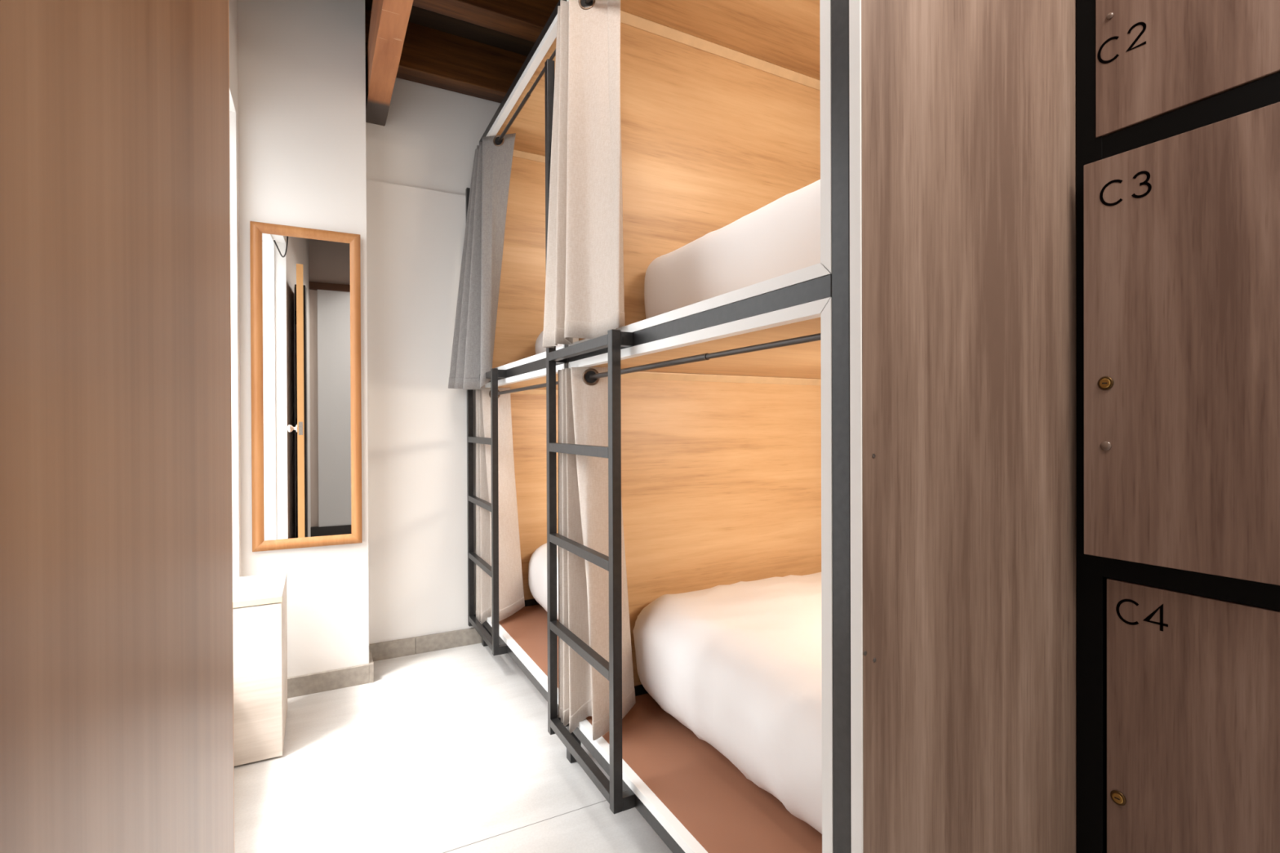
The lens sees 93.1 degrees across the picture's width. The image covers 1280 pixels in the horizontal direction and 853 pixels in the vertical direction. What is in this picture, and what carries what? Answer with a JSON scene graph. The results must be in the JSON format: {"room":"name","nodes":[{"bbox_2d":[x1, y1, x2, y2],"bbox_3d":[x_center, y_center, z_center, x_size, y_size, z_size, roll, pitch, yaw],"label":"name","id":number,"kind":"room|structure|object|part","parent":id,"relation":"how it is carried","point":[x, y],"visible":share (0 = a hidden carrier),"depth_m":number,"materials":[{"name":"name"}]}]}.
{"room":"dormitory","nodes":[
{"label":"dormitory","id":0,"kind":"room"},
{"bbox_2d":[228,0,241,587],"bbox_3d":[-0.666,-0.380,0.515,0.150,2.960,4.135,0,0,-28],"label":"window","id":1,"kind":"structure","parent":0,"point":[233,4],"depth_m":2.31,"materials":[{"name":"white paint"}]},
{"bbox_2d":[0,0,234,852],"bbox_3d":[-0.636,0.055,0.713,0.089,2.072,0.967,0,0,-24],"label":"door","id":2,"kind":"structure","parent":1,"relation":"in","point":[117,644],"depth_m":0.64,"materials":[{"name":"brown wood"}]},
{"bbox_2d":[237,0,368,677],"bbox_3d":[-1.618,-0.385,2.605,0.786,2.960,0.450,0,0,-28],"label":"wall","id":3,"kind":"structure","parent":0,"point":[301,64],"depth_m":2.48,"materials":[{"name":"white paint"}]},
{"bbox_2d":[249,221,362,551],"bbox_3d":[-1.349,-0.157,2.466,0.392,1.296,0.025,0,0,-26],"label":"mirror","id":4,"kind":"object","parent":3,"relation":"attached to","point":[305,282],"visible":1,"depth_m":2.46,"materials":[{"name":"orange wood"}]},
{"bbox_3d":[-1.507,-0.156,2.387,0.040,1.295,0.025,0,0,-28],"label":"frame rail","id":5,"kind":"part","parent":4,"relation":"part of","materials":[{"name":"orange wood"}]},
{"bbox_3d":[-1.351,-0.785,2.463,0.391,0.040,0.025,0,0,-26],"label":"frame rail","id":6,"kind":"part","parent":4,"relation":"part of","materials":[{"name":"orange wood"}]},
{"bbox_3d":[-1.347,0.471,2.468,0.391,0.040,0.025,0,0,-26],"label":"frame rail","id":7,"kind":"part","parent":4,"relation":"part of","materials":[{"name":"orange wood"}]},
{"bbox_3d":[-1.192,-0.158,2.544,0.040,1.295,0.026,0,0,-28],"label":"frame rail","id":8,"kind":"part","parent":4,"relation":"part of","materials":[{"name":"orange wood"}]},
{"bbox_2d":[287,663,368,698],"bbox_3d":[-1.358,1.055,2.482,0.456,0.079,0.016,0,0,-28],"label":"baseboard","id":9,"kind":"structure","parent":3,"relation":"attached to","point":[325,681],"depth_m":2.51,"materials":[{"name":"grey tile"}]},
{"bbox_2d":[368,645,373,683],"bbox_3d":[-1.203,1.053,2.697,0.018,0.079,0.250,0,0,-28],"label":"baseboard","id":10,"kind":"structure","parent":3,"relation":"attached to","point":[371,660],"depth_m":2.59,"materials":[{"name":"grey tile"}]},
{"bbox_2d":[364,0,534,56],"bbox_3d":[0.562,-1.893,1.426,3.550,0.050,4.600,0,0,-28],"label":"ceiling","id":11,"kind":"structure","parent":0,"point":[418,15],"depth_m":2.86,"materials":[{"name":"brown wood"}]},
{"bbox_2d":[364,8,527,102],"bbox_3d":[-0.243,-1.766,3.297,3.220,0.215,0.110,0,0,-28],"label":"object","id":12,"kind":"structure","parent":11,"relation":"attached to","point":[429,56],"depth_m":2.91,"materials":[{"name":"brown wood"}]},
{"bbox_2d":[412,0,559,42],"bbox_3d":[0.019,-1.765,2.802,3.220,0.215,0.110,0,0,-28],"label":"ceiling beam","id":13,"kind":"structure","parent":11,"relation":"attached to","point":[526,20],"depth_m":2.47,"materials":[{"name":"brown wood"}]},
{"bbox_2d":[234,643,672,852],"bbox_3d":[0.574,1.121,1.439,3.550,0.060,4.600,0,0,-28],"label":"floor","id":14,"kind":"structure","parent":0,"point":[451,750],"depth_m":1.89,"materials":[{"name":"tile"}]},
{"bbox_2d":[232,572,287,766],"bbox_3d":[-1.335,0.828,2.128,0.156,0.536,0.371,0,0,-28],"label":"base cabinet","id":15,"kind":"object","parent":14,"relation":"on","point":[260,606],"visible":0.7,"depth_m":1.98,"materials":[{"name":"white wood"}]},
{"bbox_2d":[466,0,564,714],"bbox_3d":[0.391,-0.171,3.011,2.205,2.512,1.202,0,0,-28],"label":"bunk bed","id":16,"kind":"object","parent":14,"relation":"on","point":[522,635],"visible":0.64,"depth_m":3.06,"materials":[{"name":"brown wood"}]},
{"bbox_2d":[448,133,515,389],"bbox_3d":[-0.752,-0.762,2.850,0.212,1.189,0.356,0,0,-42],"label":"curtain","id":17,"kind":"object","parent":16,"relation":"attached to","point":[474,331],"visible":0.98,"depth_m":2.80,"materials":[{"name":"grey fabric"}]},
{"bbox_3d":[-0.772,-0.166,3.022,0.037,2.512,0.037,0,0,-28],"label":"post","id":18,"kind":"part","parent":16,"relation":"part of","materials":[{"name":"black metal"}]},
{"bbox_2d":[497,48,555,142],"bbox_3d":[-0.488,-1.327,2.505,0.021,0.021,1.092,0,0,-28],"label":"curtain rod","id":19,"kind":"object","parent":16,"relation":"attached to","point":[528,94],"visible":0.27,"depth_m":2.48,"materials":[{"name":"brown metal"}]},
{"bbox_2d":[497,381,557,395],"bbox_3d":[-0.483,-0.155,2.510,0.021,0.021,1.092,0,0,-28],"label":"curtain rod","id":20,"kind":"object","parent":16,"relation":"attached to","point":[540,385],"visible":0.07,"depth_m":2.48,"materials":[{"name":"brown metal"}]},
{"bbox_2d":[475,387,524,624],"bbox_3d":[-0.673,0.389,2.945,0.199,1.152,0.276,0,0,-28],"label":"curtain","id":21,"kind":"object","parent":20,"relation":"hanging from","point":[511,594],"visible":0.66,"depth_m":2.91,"materials":[{"name":"beige fabric"}]},
{"bbox_3d":[0.164,-1.388,3.493,2.068,0.024,0.024,0,0,-28],"label":"corner moulding","id":22,"kind":"part","parent":16,"relation":"part of","materials":[{"name":"brown wood"}]},
{"bbox_3d":[0.168,-0.182,3.498,2.068,0.024,0.024,0,0,-28],"label":"corner moulding","id":23,"kind":"part","parent":16,"relation":"part of","materials":[{"name":"brown wood"}]},
{"bbox_2d":[528,542,558,619],"bbox_3d":[0.483,0.731,3.044,1.884,0.363,1.101,0,0,-28],"label":"mattress","id":24,"kind":"object","parent":16,"relation":"on","point":[537,569],"visible":0.07,"depth_m":2.88,"materials":[{"name":"white fabric"}]},
{"bbox_2d":[534,330,561,355],"bbox_3d":[0.497,-0.390,3.042,1.834,0.262,1.098,0,0,-28],"label":"mattress","id":25,"kind":"object","parent":16,"relation":"on","point":[539,347],"visible":0.02,"depth_m":2.95,"materials":[{"name":"white fabric"}]},
{"bbox_2d":[544,0,1076,852],"bbox_3d":[0.959,-0.212,1.940,2.205,2.600,1.240,0,0,-28],"label":"bunk bed","id":26,"kind":"object","parent":14,"relation":"on","point":[918,455],"visible":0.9,"depth_m":1.10,"materials":[{"name":"brown wood"}]},
{"bbox_3d":[-0.222,-0.164,1.984,0.037,2.512,0.037,0,0,-28],"label":"post","id":27,"kind":"part","parent":26,"relation":"part of","materials":[{"name":"black metal"}]},
{"bbox_2d":[542,0,624,347],"bbox_3d":[-0.124,-0.803,1.785,0.202,1.103,0.435,0,0,-28],"label":"curtain","id":28,"kind":"object","parent":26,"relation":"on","point":[584,299],"visible":1,"depth_m":1.81,"materials":[{"name":"beige fabric"}]},
{"bbox_2d":[584,0,591,4],"bbox_3d":[0.062,-1.325,1.469,0.021,0.021,1.090,0,0,-28],"label":"curtain rod","id":29,"kind":"object","parent":26,"relation":"attached to","point":[587,2],"visible":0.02,"depth_m":1.89,"materials":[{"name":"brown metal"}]},
{"bbox_2d":[557,367,635,740],"bbox_3d":[-0.127,0.392,1.916,0.199,1.152,0.276,0,0,-28],"label":"curtain","id":30,"kind":"object","parent":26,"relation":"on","point":[583,401],"visible":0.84,"depth_m":1.88,"materials":[{"name":"beige fabric"}]},
{"bbox_2d":[589,333,821,379],"bbox_3d":[0.066,-0.153,1.474,0.021,0.021,1.090,0,0,-28],"label":"curtain rod","id":31,"kind":"object","parent":26,"relation":"attached to","point":[815,337],"visible":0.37,"depth_m":1.29,"materials":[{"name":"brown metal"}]},
{"bbox_3d":[0.714,-1.386,2.456,2.068,0.024,0.024,0,0,-28],"label":"corner moulding","id":32,"kind":"part","parent":26,"relation":"part of","materials":[{"name":"brown wood"}]},
{"bbox_3d":[0.719,-0.180,2.461,2.068,0.024,0.024,0,0,-28],"label":"corner moulding","id":33,"kind":"part","parent":26,"relation":"part of","materials":[{"name":"brown wood"}]},
{"bbox_2d":[632,572,822,834],"bbox_3d":[1.025,0.729,2.007,1.895,0.371,1.105,0,0,-28],"label":"mattress","id":34,"kind":"object","parent":26,"relation":"on","point":[739,665],"visible":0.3,"depth_m":1.59,"materials":[{"name":"white fabric"}]},
{"bbox_2d":[644,179,821,319],"bbox_3d":[1.051,-0.420,2.013,1.820,0.327,1.104,0,0,-28],"label":"mattress","id":35,"kind":"object","parent":26,"relation":"on","point":[782,237],"visible":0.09,"depth_m":1.57,"materials":[{"name":"white fabric"}]},
{"bbox_3d":[0.327,-0.162,0.949,0.037,2.512,0.037,0,0,-28],"label":"post","id":36,"kind":"part","parent":26,"relation":"part of","materials":[{"name":"black metal"}]},
{"bbox_3d":[1.273,-0.211,1.417,2.140,2.600,0.020,0,0,-28],"label":"panel","id":37,"kind":"part","parent":26,"relation":"part of","materials":[{"name":"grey wood"}]},
{"bbox_2d":[1075,0,1279,852],"bbox_3d":[1.203,-0.129,1.050,0.569,2.440,0.560,0,0,-28],"label":"lockers","id":38,"kind":"object","parent":14,"relation":"on","point":[1178,101],"visible":1,"depth_m":1.03,"materials":[{"name":"black paint"}]},
{"bbox_3d":[0.967,-0.125,0.936,0.017,0.732,0.489,0,0,-31],"label":"door","id":39,"kind":"part","parent":38,"relation":"part of","materials":[{"name":"brown wood"}]},
{"bbox_3d":[0.979,-0.924,0.936,0.018,0.758,0.480,0,0,-28],"label":"door","id":40,"kind":"part","parent":38,"relation":"part of","materials":[{"name":"brown wood"}]},
{"bbox_3d":[0.991,0.654,0.936,0.017,0.736,0.463,0,0,-28],"label":"door","id":41,"kind":"part","parent":38,"relation":"part of","materials":[{"name":"brown wood"}]},
{"bbox_2d":[365,77,546,644],"bbox_3d":[-0.109,-0.395,3.547,2.764,2.960,0.200,0,0,-28],"label":"wall","id":42,"kind":"structure","parent":0,"point":[419,164],"depth_m":2.92,"materials":[{"name":"white paint"}]},
{"bbox_2d":[365,0,413,125],"bbox_3d":[-0.262,-1.528,0.992,0.094,0.230,4.205,0,0,-28],"label":"beam","id":43,"kind":"structure","parent":42,"relation":"attached to","point":[389,19],"depth_m":2.35,"materials":[{"name":"brown wood"}]},
{"bbox_2d":[368,627,492,661],"bbox_3d":[-0.994,1.051,2.958,0.596,0.079,0.016,0,0,-28],"label":"baseboard","id":44,"kind":"structure","parent":42,"relation":"attached to","point":[446,640],"depth_m":2.92,"materials":[{"name":"grey tile"}]}
]}

